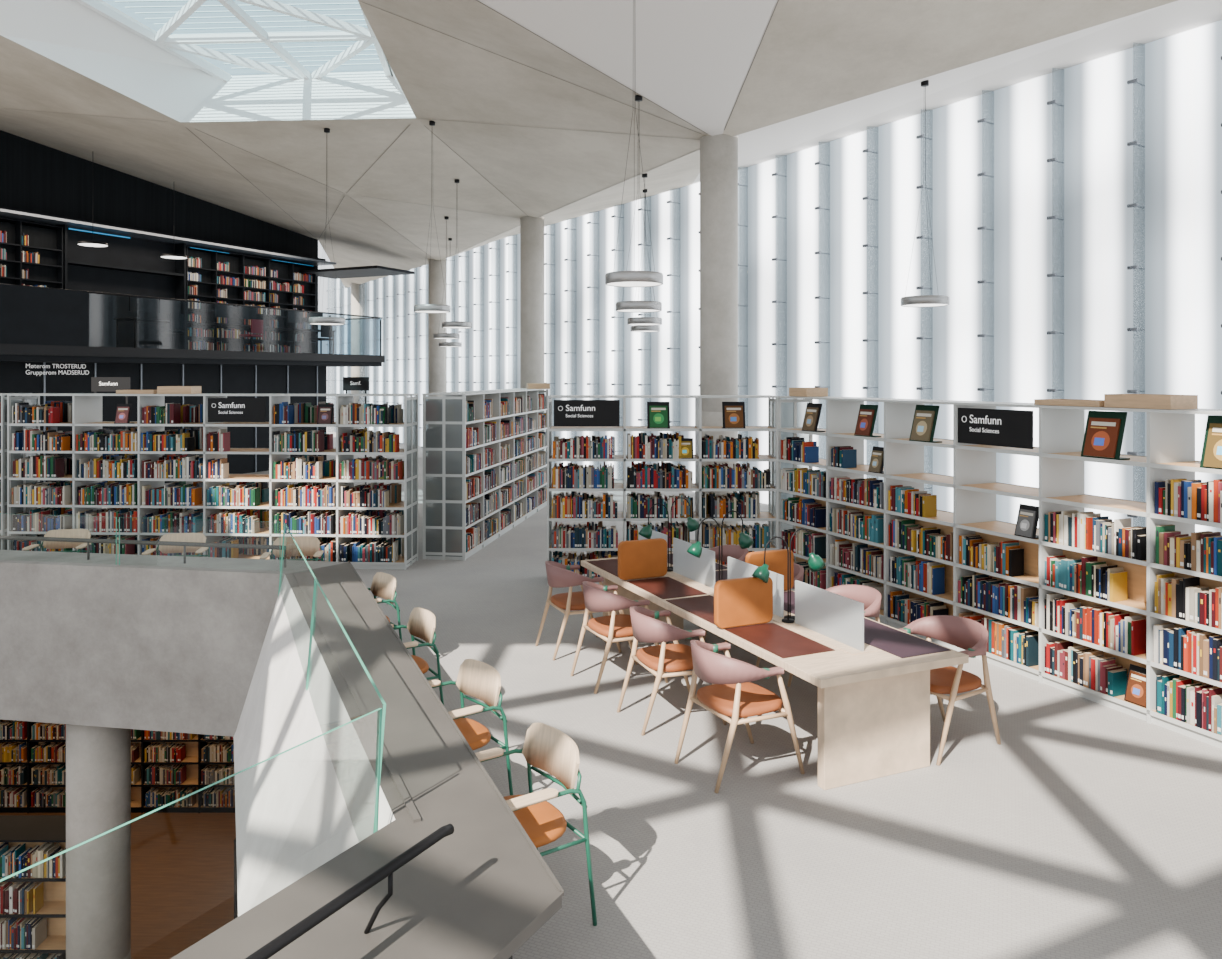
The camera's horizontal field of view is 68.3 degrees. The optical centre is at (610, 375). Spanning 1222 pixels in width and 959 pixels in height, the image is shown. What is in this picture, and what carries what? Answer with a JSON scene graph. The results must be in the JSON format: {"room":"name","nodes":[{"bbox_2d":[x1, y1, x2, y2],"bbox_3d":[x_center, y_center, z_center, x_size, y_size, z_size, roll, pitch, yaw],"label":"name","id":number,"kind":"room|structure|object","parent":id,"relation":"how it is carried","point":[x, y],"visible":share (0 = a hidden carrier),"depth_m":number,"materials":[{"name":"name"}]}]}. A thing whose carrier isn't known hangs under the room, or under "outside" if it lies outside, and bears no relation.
{"room":"library","nodes":[
{"label":"library","id":0,"kind":"room"},
{"bbox_2d":[78,241,107,246],"bbox_3d":[-11.878,-4.100,20.634,0.600,2.200,0.600,0,0,0],"label":"ceiling lamp","id":1,"kind":"object","parent":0,"point":[84,243],"depth_m":20.53,"materials":[{"name":"white plastic"}]},
{"bbox_2d":[0,813,235,958],"bbox_3d":[-7.000,7.000,10.500,18.000,0.200,27.000,0,0,0],"label":"floor","id":2,"kind":"structure","parent":0,"point":[182,864],"depth_m":12.34,"materials":[{"name":"brown wood"}]},
{"bbox_2d":[0,815,65,958],"bbox_3d":[-7.460,5.770,9.250,4.120,2.260,0.510,0,0,0],"label":"bookshelf","id":3,"kind":"object","parent":2,"relation":"on","point":[33,900],"visible":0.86,"depth_m":9.05,"materials":[{"name":"brown wood"}]},
{"bbox_2d":[66,724,130,958],"bbox_3d":[-4.980,5.000,8.750,0.550,3.800,0.550,0,0,0],"label":"concrete column","id":4,"kind":"structure","parent":2,"relation":"on","point":[98,759],"depth_m":8.53,"materials":[{"name":"grey concrete"}]},
{"bbox_2d":[0,719,234,812],"bbox_3d":[-6.950,5.770,14.450,8.140,2.260,0.510,0,0,0],"label":"bookshelf","id":5,"kind":"object","parent":2,"relation":"on","point":[167,767],"visible":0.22,"depth_m":14.22,"materials":[{"name":"brown wood"}]},
{"bbox_2d":[234,838,237,918],"bbox_3d":[-2.400,5.770,9.250,2.740,2.260,0.510,0,0,0],"label":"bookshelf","id":6,"kind":"object","parent":2,"relation":"on","point":[235,854],"visible":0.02,"depth_m":9.00,"materials":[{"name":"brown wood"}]},
{"bbox_2d":[0,130,317,352],"bbox_3d":[-13.188,-2.000,22.358,4.689,9.000,17.952,0,0,10],"label":"wall","id":7,"kind":"structure","parent":0,"point":[34,176],"depth_m":23.02,"materials":[{"name":"black paint"}]},
{"bbox_2d":[161,254,186,258],"bbox_3d":[-11.069,-4.100,22.796,0.600,2.200,0.600,0,0,0],"label":"ceiling lamp","id":8,"kind":"object","parent":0,"point":[170,256],"depth_m":22.62,"materials":[{"name":"white plastic"}]},
{"bbox_2d":[0,427,1221,958],"bbox_3d":[-6.000,2.675,21.475,38.000,0.350,49.050,0,0,0],"label":"floor","id":9,"kind":"structure","parent":0,"point":[1092,830],"depth_m":5.15,"materials":[{"name":"concrete"}]},
{"bbox_2d":[0,393,31,549],"bbox_3d":[-9.450,1.370,12.250,2.740,2.260,0.610,0,0,0],"label":"bookshelf","id":10,"kind":"object","parent":9,"relation":"on","point":[3,404],"visible":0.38,"depth_m":12.01,"materials":[{"name":"white metal"}]},
{"bbox_2d":[0,402,0,549],"bbox_3d":[-9.451,1.375,12.249,2.645,2.070,0.577,0,0,0],"label":"books","id":11,"kind":"object","parent":10,"relation":"on","point":[0,402],"depth_m":12.13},
{"bbox_2d":[22,529,94,552],"bbox_3d":[-6.002,2.106,9.810,0.594,0.791,0.541,0,0,-10],"label":"armchair","id":12,"kind":"object","parent":9,"relation":"on","point":[63,533],"visible":0.32,"depth_m":10.01,"materials":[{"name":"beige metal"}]},
{"bbox_2d":[91,377,130,482],"bbox_3d":[-9.000,1.260,16.200,0.700,2.480,0.300,0,0,0],"label":"sign board","id":13,"kind":"object","parent":9,"relation":"on","point":[98,384],"visible":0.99,"depth_m":16.19,"materials":[{"name":"black metal"}]},
{"bbox_2d":[142,533,209,556],"bbox_3d":[-4.602,2.106,9.560,0.594,0.791,0.541,0,0,-10],"label":"armchair","id":14,"kind":"object","parent":9,"relation":"on","point":[175,537],"visible":0.33,"depth_m":9.77,"materials":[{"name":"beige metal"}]},
{"bbox_2d":[0,206,414,483],"bbox_3d":[-10.927,-0.650,22.037,4.010,6.300,16.050,0,0,25],"label":"mezzanine","id":15,"kind":"object","parent":9,"relation":"on","point":[53,340],"visible":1,"depth_m":22.17,"materials":[{"name":"black metal"}]},
{"bbox_2d":[0,217,63,288],"bbox_3d":[-13.997,-2.045,19.672,0.410,2.970,3.880,0,0,25],"label":"bookcase","id":16,"kind":"object","parent":15,"relation":"on","point":[29,256],"visible":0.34,"depth_m":20.79,"materials":[{"name":"black wood"}]},
{"bbox_2d":[0,231,45,286],"bbox_3d":[-13.942,-1.986,19.588,0.204,2.570,3.679,0,0,25],"label":"books","id":17,"kind":"object","parent":16,"relation":"on","point":[22,253],"depth_m":20.52,"materials":[{"name":"multicoloured paper"}]},
{"bbox_2d":[114,297,195,349],"bbox_3d":[-10.493,-1.170,20.750,0.700,1.220,1.600,0,0,25],"label":"desk","id":18,"kind":"object","parent":15,"relation":"on","point":[138,304],"visible":0.77,"depth_m":20.53,"materials":[{"name":"black metal"}]},
{"bbox_2d":[157,313,186,348],"bbox_3d":[-9.997,-0.985,20.514,0.440,0.850,0.440,0,0,25],"label":"chair","id":19,"kind":"object","parent":15,"relation":"on","point":[176,320],"visible":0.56,"depth_m":20.39,"materials":[{"name":"grey fabric"}]},
{"bbox_2d":[200,304,270,351],"bbox_3d":[-9.505,-1.170,22.826,0.700,1.220,1.600,0,0,25],"label":"desk","id":20,"kind":"object","parent":15,"relation":"on","point":[224,311],"visible":0.83,"depth_m":22.66,"materials":[{"name":"black metal"}]},
{"bbox_2d":[186,246,315,352],"bbox_3d":[-10.652,-2.045,26.696,0.410,2.970,4.840,0,0,25],"label":"bookcase","id":21,"kind":"object","parent":15,"relation":"on","point":[211,276],"visible":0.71,"depth_m":26.29,"materials":[{"name":"black wood"}]},
{"bbox_2d":[239,319,262,350],"bbox_3d":[-9.008,-0.985,22.590,0.440,0.850,0.440,0,0,25],"label":"chair","id":22,"kind":"object","parent":15,"relation":"on","point":[256,325],"visible":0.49,"depth_m":22.44,"materials":[{"name":"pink fabric"}]},
{"bbox_2d":[274,310,335,353],"bbox_3d":[-8.473,-1.170,24.993,0.700,1.220,1.600,0,0,25],"label":"desk","id":23,"kind":"object","parent":15,"relation":"on","point":[295,317],"visible":0.83,"depth_m":24.65,"materials":[{"name":"black metal"}]},
{"bbox_2d":[309,325,332,353],"bbox_3d":[-7.976,-0.985,24.757,0.440,0.850,0.440,0,0,25],"label":"chair","id":24,"kind":"object","parent":15,"relation":"on","point":[324,328],"visible":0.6,"depth_m":24.64,"materials":[{"name":"black metal"}]},
{"bbox_2d":[7,393,417,569],"bbox_3d":[-5.293,1.370,12.031,5.332,2.260,0.631,0,0,3],"label":"bookshelf","id":25,"kind":"object","parent":9,"relation":"on","point":[344,534],"visible":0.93,"depth_m":11.81,"materials":[{"name":"white metal"}]},
{"bbox_2d":[116,390,156,393],"bbox_3d":[-6.350,0.213,12.150,0.500,0.050,0.300,0,0,0],"label":"box","id":26,"kind":"object","parent":25,"relation":"on","point":[117,391],"visible":0.76,"depth_m":12.00,"materials":[{"name":"beige wood"}]},
{"bbox_2d":[157,386,200,393],"bbox_3d":[-5.800,0.188,12.100,0.450,0.100,0.300,0,0,0],"label":"box","id":27,"kind":"object","parent":25,"relation":"on","point":[160,389],"visible":1,"depth_m":11.95,"materials":[{"name":"beige wood"}]},
{"bbox_2d":[114,404,393,504],"bbox_3d":[-4.678,1.034,11.797,3.710,1.335,0.144,0,0,3],"label":"books","id":28,"kind":"object","parent":25,"relation":"on","point":[142,442],"depth_m":11.73,"materials":[{"name":"multicoloured paper"}]},
{"bbox_2d":[0,550,563,958],"bbox_3d":[-3.790,2.479,5.864,8.697,1.482,14.988,0,0,-31],"label":"parapet around the void","id":29,"kind":"object","parent":9,"relation":"on","point":[201,645],"visible":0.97,"depth_m":5.58,"materials":[{"name":"grey concrete"}]},
{"bbox_2d":[0,513,385,881],"bbox_3d":[-4.908,1.690,5.754,5.993,0.780,13.300,0,0,-34],"label":"glass balustrade","id":30,"kind":"object","parent":29,"relation":"on","point":[88,541],"visible":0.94,"depth_m":5.74,"materials":[{"name":"teal"}]},
{"bbox_2d":[245,824,453,958],"bbox_3d":[-1.566,1.629,1.293,0.126,0.250,4.039,0,0,29],"label":"handrail","id":31,"kind":"object","parent":29,"relation":"on","point":[274,946],"visible":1,"depth_m":2.66,"materials":[{"name":"black metal"}]},
{"bbox_2d":[260,536,323,560],"bbox_3d":[-3.302,2.106,9.360,0.594,0.791,0.541,0,0,-10],"label":"armchair","id":32,"kind":"object","parent":9,"relation":"on","point":[308,545],"visible":0.41,"depth_m":9.57,"materials":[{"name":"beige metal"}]},
{"bbox_2d":[343,377,368,484],"bbox_3d":[-4.900,1.260,17.300,0.500,2.480,0.300,0,0,0],"label":"sign board","id":33,"kind":"object","parent":9,"relation":"on","point":[349,383],"visible":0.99,"depth_m":17.29,"materials":[{"name":"black metal"}]},
{"bbox_2d":[351,283,364,428],"bbox_3d":[-10.400,-0.750,37.000,0.550,6.500,0.550,0,0,0],"label":"concrete column","id":34,"kind":"structure","parent":9,"relation":"on","point":[357,290],"depth_m":36.76,"materials":[{"name":"grey concrete"}]},
{"bbox_2d":[368,572,401,640],"bbox_3d":[-2.092,2.106,7.586,0.541,0.791,0.594,0,0,-36],"label":"armchair","id":35,"kind":"object","parent":9,"relation":"on","point":[383,585],"visible":0.34,"depth_m":7.72,"materials":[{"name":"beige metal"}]},
{"bbox_2d":[391,607,443,704],"bbox_3d":[-1.522,2.106,6.395,0.541,0.791,0.594,0,0,-32],"label":"armchair","id":36,"kind":"object","parent":9,"relation":"on","point":[421,623],"visible":0.45,"depth_m":6.49,"materials":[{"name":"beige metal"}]},
{"bbox_2d":[411,655,428,673],"bbox_3d":[-1.530,2.067,6.390,0.440,0.045,0.470,0,0,-32],"label":"seat cushion","id":37,"kind":"object","parent":36,"relation":"on","point":[422,664],"depth_m":6.41,"materials":[{"name":"orange leather"}]},
{"bbox_2d":[428,259,446,454],"bbox_3d":[-5.300,-0.550,27.500,0.550,6.100,0.550,0,0,0],"label":"concrete column","id":38,"kind":"structure","parent":9,"relation":"on","point":[437,356],"depth_m":27.27,"materials":[{"name":"grey concrete"}]},
{"bbox_2d":[428,659,512,794],"bbox_3d":[-0.922,2.106,5.176,0.541,0.791,0.594,0,0,-37],"label":"armchair","id":39,"kind":"object","parent":9,"relation":"on","point":[480,680],"visible":0.51,"depth_m":5.25,"materials":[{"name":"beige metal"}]},
{"bbox_2d":[453,718,490,749],"bbox_3d":[-0.930,2.067,5.170,0.440,0.045,0.470,0,0,-37],"label":"seat cushion","id":40,"kind":"object","parent":39,"relation":"on","point":[476,734],"depth_m":5.18,"materials":[{"name":"orange leather"}]},
{"bbox_2d":[422,388,547,560],"bbox_3d":[-1.890,1.370,14.856,0.610,2.260,5.320,0,0,8],"label":"bookshelf","id":41,"kind":"object","parent":9,"relation":"on","point":[488,480],"visible":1,"depth_m":13.07,"materials":[{"name":"white metal"}]},
{"bbox_2d":[527,383,549,388],"bbox_3d":[-1.350,0.188,16.700,0.400,0.100,0.300,0,0,-11],"label":"box","id":42,"kind":"object","parent":41,"relation":"on","point":[529,385],"visible":1,"depth_m":16.56,"materials":[{"name":"beige wood"}]},
{"bbox_2d":[520,216,543,469],"bbox_3d":[-1.800,-0.600,20.600,0.550,6.200,0.550,0,0,0],"label":"concrete column","id":43,"kind":"structure","parent":9,"relation":"on","point":[531,228],"depth_m":20.38,"materials":[{"name":"grey concrete"}]},
{"bbox_2d":[475,723,596,925],"bbox_3d":[-0.437,2.106,4.176,0.541,0.791,0.594,0,0,-34],"label":"armchair","id":44,"kind":"object","parent":9,"relation":"on","point":[547,748],"visible":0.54,"depth_m":4.20,"materials":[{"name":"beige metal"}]},
{"bbox_2d":[503,795,566,847],"bbox_3d":[-0.445,2.067,4.170,0.440,0.045,0.470,0,0,-34],"label":"seat cushion","id":45,"kind":"object","parent":44,"relation":"on","point":[543,823],"depth_m":4.14,"materials":[{"name":"orange leather"}]},
{"bbox_2d":[535,561,620,660],"bbox_3d":[-0.310,2.102,8.255,0.653,0.804,0.620,0,0,-24],"label":"dining chair","id":46,"kind":"object","parent":9,"relation":"on","point":[559,575],"visible":0.74,"depth_m":8.04,"materials":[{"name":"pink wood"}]},
{"bbox_2d":[570,581,667,693],"bbox_3d":[0.056,2.102,7.431,0.653,0.804,0.620,0,0,-26],"label":"dining chair","id":47,"kind":"object","parent":9,"relation":"on","point":[597,598],"visible":0.83,"depth_m":7.23,"materials":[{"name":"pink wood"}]},
{"bbox_2d":[547,395,777,585],"bbox_3d":[0.615,1.370,10.985,2.749,2.260,0.581,0,0,0],"label":"bookshelf","id":48,"kind":"object","parent":9,"relation":"on","point":[569,415],"visible":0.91,"depth_m":10.74,"materials":[{"name":"white metal"}]},
{"bbox_2d":[647,402,745,517],"bbox_3d":[1.021,1.005,10.808,1.173,1.393,0.144,0,0,0],"label":"books","id":49,"kind":"object","parent":48,"relation":"on","point":[718,478],"depth_m":10.74,"materials":[{"name":"multicoloured paper"}]},
{"bbox_2d":[617,606,726,735],"bbox_3d":[0.430,2.102,6.592,0.653,0.804,0.620,0,0,-21],"label":"dining chair","id":50,"kind":"object","parent":9,"relation":"on","point":[675,657],"visible":0.85,"depth_m":6.40,"materials":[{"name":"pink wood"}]},
{"bbox_2d":[700,134,737,525],"bbox_3d":[1.570,-0.500,13.100,0.550,6.000,0.550,0,0,0],"label":"concrete column","id":51,"kind":"structure","parent":9,"relation":"on","point":[718,153],"depth_m":12.86,"materials":[{"name":"grey concrete"}]},
{"bbox_2d":[703,545,747,640],"bbox_3d":[1.051,2.102,8.861,0.653,0.804,0.620,0,0,-24],"label":"dining chair","id":52,"kind":"object","parent":9,"relation":"on","point":[734,551],"visible":0.06,"depth_m":9.06,"materials":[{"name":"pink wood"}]},
{"bbox_2d":[674,640,804,792],"bbox_3d":[0.805,2.102,5.749,0.653,0.804,0.620,0,0,-27],"label":"dining chair","id":53,"kind":"object","parent":9,"relation":"on","point":[732,694],"visible":1,"depth_m":5.58,"materials":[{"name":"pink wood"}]},
{"bbox_2d":[723,563,803,666],"bbox_3d":[1.418,2.102,8.038,0.653,0.804,0.620,0,0,-24],"label":"dining chair","id":54,"kind":"object","parent":9,"relation":"on","point":[798,569],"visible":0.08,"depth_m":7.90,"materials":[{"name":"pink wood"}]},
{"bbox_2d":[581,525,968,789],"bbox_3d":[0.974,1.962,7.128,1.180,1.077,3.700,0,0,-24],"label":"table","id":55,"kind":"object","parent":9,"relation":"on","point":[871,677],"visible":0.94,"depth_m":5.88,"materials":[{"name":"beige wood"}]},
{"bbox_2d":[638,503,672,571],"bbox_3d":[0.402,1.446,8.057,0.339,0.615,0.120,0,0,-24],"label":"table lamp","id":56,"kind":"object","parent":55,"relation":"on","point":[646,531],"visible":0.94,"depth_m":8.02,"materials":[{"name":"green metal"}]},
{"bbox_2d":[667,497,698,568],"bbox_3d":[0.660,1.431,8.238,0.339,0.645,0.120,0,0,-24],"label":"table lamp","id":57,"kind":"object","parent":55,"relation":"on","point":[692,524],"visible":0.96,"depth_m":8.23,"materials":[{"name":"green metal"}]},
{"bbox_2d":[687,517,719,579],"bbox_3d":[0.765,1.446,7.244,0.339,0.615,0.120,0,0,-24],"label":"table lamp","id":58,"kind":"object","parent":55,"relation":"on","point":[695,549],"visible":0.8,"depth_m":7.20,"materials":[{"name":"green metal"}]},
{"bbox_2d":[721,511,753,579],"bbox_3d":[1.022,1.431,7.424,0.339,0.645,0.120,0,0,-24],"label":"table lamp","id":59,"kind":"object","parent":55,"relation":"on","point":[745,541],"visible":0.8,"depth_m":7.41,"materials":[{"name":"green metal"}]},
{"bbox_2d":[752,536,794,622],"bbox_3d":[1.151,1.446,6.375,0.339,0.615,0.120,0,0,-24],"label":"table lamp","id":60,"kind":"object","parent":55,"relation":"on","point":[762,572],"visible":1,"depth_m":6.35,"materials":[{"name":"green metal"}]},
{"bbox_2d":[784,528,824,619],"bbox_3d":[1.409,1.431,6.556,0.339,0.645,0.120,0,0,-24],"label":"table lamp","id":61,"kind":"object","parent":55,"relation":"on","point":[815,562],"visible":0.94,"depth_m":6.55,"materials":[{"name":"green metal"}]},
{"bbox_2d":[787,585,880,686],"bbox_3d":[1.825,2.102,7.124,0.653,0.804,0.620,0,0,-24],"label":"dining chair","id":62,"kind":"object","parent":9,"relation":"on","point":[871,597],"visible":0.13,"depth_m":7.24,"materials":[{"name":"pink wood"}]},
{"bbox_2d":[899,615,1000,765],"bbox_3d":[2.252,2.102,6.166,0.653,0.804,0.620,0,0,-29],"label":"dining chair","id":63,"kind":"object","parent":9,"relation":"on","point":[969,635],"visible":0.71,"depth_m":6.10,"materials":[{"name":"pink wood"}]},
{"bbox_2d":[778,396,1221,748],"bbox_3d":[3.714,1.370,7.427,0.531,2.260,7.440,0,0,-24],"label":"bookshelf","id":64,"kind":"object","parent":9,"relation":"on","point":[1117,615],"visible":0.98,"depth_m":7.44,"materials":[{"name":"white metal"}]},
{"bbox_2d":[789,387,827,396],"bbox_3d":[2.320,0.188,10.583,0.300,0.100,0.350,0,0,-24],"label":"box","id":65,"kind":"object","parent":64,"relation":"on","point":[804,392],"visible":0.99,"depth_m":10.44,"materials":[{"name":"beige wood"}]},
{"bbox_2d":[1034,399,1103,406],"bbox_3d":[3.770,0.215,7.253,0.300,0.045,0.600,0,0,-24],"label":"box","id":66,"kind":"object","parent":64,"relation":"on","point":[1060,402],"visible":0.76,"depth_m":7.20,"materials":[{"name":"beige wood"}]},
{"bbox_2d":[1104,394,1197,408],"bbox_3d":[4.014,0.188,6.705,0.300,0.100,0.520,0,0,-24],"label":"box","id":67,"kind":"object","parent":64,"relation":"on","point":[1146,401],"visible":1,"depth_m":6.54,"materials":[{"name":"beige wood"}]},
{"bbox_2d":[0,0,1221,287],"bbox_3d":[-6.053,-4.700,16.390,16.426,2.600,43.530,0,0,-34],"label":"ceiling","id":68,"kind":"structure","parent":0,"point":[821,70],"depth_m":13.10,"materials":[{"name":"concrete"}]},
{"bbox_2d":[0,0,415,121],"bbox_3d":[-7.050,-5.391,11.525,7.900,2.323,9.050,0,0,0],"label":"skylight","id":69,"kind":"object","parent":68,"relation":"attached to","point":[162,71],"visible":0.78,"depth_m":14.73,"materials":[{"name":"white"}]},
{"bbox_2d":[308,128,344,324],"bbox_3d":[-4.860,-2.558,15.400,0.600,3.346,0.600,0,0,0],"label":"pendant lamp","id":70,"kind":"object","parent":68,"relation":"hanging from","point":[311,320],"visible":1,"depth_m":15.29,"materials":[{"name":"silver metal"}]},
{"bbox_2d":[312,323,342,324],"bbox_3d":[-4.860,-0.892,15.400,0.573,0.001,0.573,0,0,0],"label":"diffuser","id":71,"kind":"object","parent":70,"relation":"attached to","point":[312,323],"depth_m":15.59,"materials":[{"name":"white plastic"}]},
{"bbox_2d":[15,0,778,259],"bbox_3d":[-4.653,-4.223,18.252,13.610,1.645,22.408,0,0,0],"label":"joint","id":72,"kind":"object","parent":68,"relation":"attached to","point":[476,0],"depth_m":13.24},
{"bbox_2d":[414,121,449,312],"bbox_3d":[-2.980,-2.653,15.000,0.600,3.176,0.600,0,0,0],"label":"pendant lamp","id":73,"kind":"object","parent":68,"relation":"hanging from","point":[419,308],"visible":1,"depth_m":14.84,"materials":[{"name":"silver metal"}]},
{"bbox_2d":[415,311,446,312],"bbox_3d":[-2.980,-1.072,15.000,0.573,0.001,0.573,0,0,0],"label":"diffuser","id":74,"kind":"object","parent":73,"relation":"attached to","point":[415,311],"depth_m":14.96,"materials":[{"name":"white plastic"}]},
{"bbox_2d":[433,216,459,338],"bbox_3d":[-3.800,-2.273,20.800,0.600,2.816,0.600,0,0,0],"label":"pendant lamp","id":75,"kind":"object","parent":68,"relation":"hanging from","point":[438,335],"visible":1,"depth_m":20.70,"materials":[{"name":"silver metal"}]},
{"bbox_2d":[438,238,461,346],"bbox_3d":[-4.200,-2.181,23.500,0.600,2.832,0.600,0,0,0],"label":"pendant lamp","id":76,"kind":"object","parent":68,"relation":"hanging from","point":[440,344],"visible":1,"depth_m":23.33,"materials":[{"name":"silver metal"}]},
{"bbox_2d":[442,179,471,328],"bbox_3d":[-3.080,-2.445,18.000,0.600,2.961,0.600,0,0,0],"label":"pendant lamp","id":77,"kind":"object","parent":68,"relation":"hanging from","point":[449,324],"visible":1,"depth_m":17.91,"materials":[{"name":"silver metal"}]},
{"bbox_2d":[605,62,662,286],"bbox_3d":[0.240,-2.567,9.300,0.600,3.244,0.600,0,0,0],"label":"pendant lamp","id":78,"kind":"object","parent":68,"relation":"hanging from","point":[617,278],"visible":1,"depth_m":9.12,"materials":[{"name":"silver metal"}]},
{"bbox_2d":[607,282,660,286],"bbox_3d":[0.240,-0.952,9.300,0.573,0.001,0.573,0,0,0],"label":"diffuser","id":79,"kind":"object","parent":78,"relation":"attached to","point":[627,284],"depth_m":9.36,"materials":[{"name":"white plastic"}]},
{"bbox_2d":[616,95,661,312],"bbox_3d":[0.360,-2.243,11.700,0.600,2.796,0.600,0,0,0],"label":"pendant lamp","id":80,"kind":"object","parent":68,"relation":"hanging from","point":[622,306],"visible":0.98,"depth_m":11.53,"materials":[{"name":"silver metal"}]},
{"bbox_2d":[618,309,659,311],"bbox_3d":[0.360,-0.852,11.700,0.573,0.001,0.573,0,0,0],"label":"diffuser","id":81,"kind":"object","parent":80,"relation":"attached to","point":[631,310],"depth_m":11.71,"materials":[{"name":"white plastic"}]},
{"bbox_2d":[627,173,661,325],"bbox_3d":[0.580,-2.184,15.500,0.600,2.597,0.600,0,0,0],"label":"pendant lamp","id":82,"kind":"object","parent":68,"relation":"hanging from","point":[641,321],"visible":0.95,"depth_m":15.28,"materials":[{"name":"silver metal"}]},
{"bbox_2d":[629,324,659,324],"bbox_3d":[0.580,-0.892,15.500,0.573,0.001,0.573,0,0,0],"label":"diffuser","id":83,"kind":"object","parent":82,"relation":"attached to","point":[629,324],"depth_m":15.59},
{"bbox_2d":[630,189,659,331],"bbox_3d":[0.700,-2.375,18.500,0.600,2.920,0.600,0,0,0],"label":"pendant lamp","id":84,"kind":"object","parent":68,"relation":"hanging from","point":[651,328],"visible":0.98,"depth_m":18.39,"materials":[{"name":"silver metal"}]},
{"bbox_2d":[901,80,948,306],"bbox_3d":[4.080,-2.374,11.700,0.600,2.919,0.600,0,0,0],"label":"pendant lamp","id":85,"kind":"object","parent":68,"relation":"hanging from","point":[921,300],"visible":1,"depth_m":11.57,"materials":[{"name":"silver metal"}]},
{"bbox_2d":[903,304,946,306],"bbox_3d":[4.080,-0.922,11.700,0.573,0.001,0.573,0,0,0],"label":"diffuser","id":86,"kind":"object","parent":85,"relation":"attached to","point":[914,305],"depth_m":11.77,"materials":[{"name":"white plastic"}]},
{"bbox_2d":[326,20,1221,534],"bbox_3d":[-0.732,-0.975,22.860,0.350,6.950,42.240,0,0,-34],"label":"facade","id":87,"kind":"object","parent":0,"point":[1075,212],"visible":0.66,"depth_m":14.38,"materials":[{"name":"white glass"}]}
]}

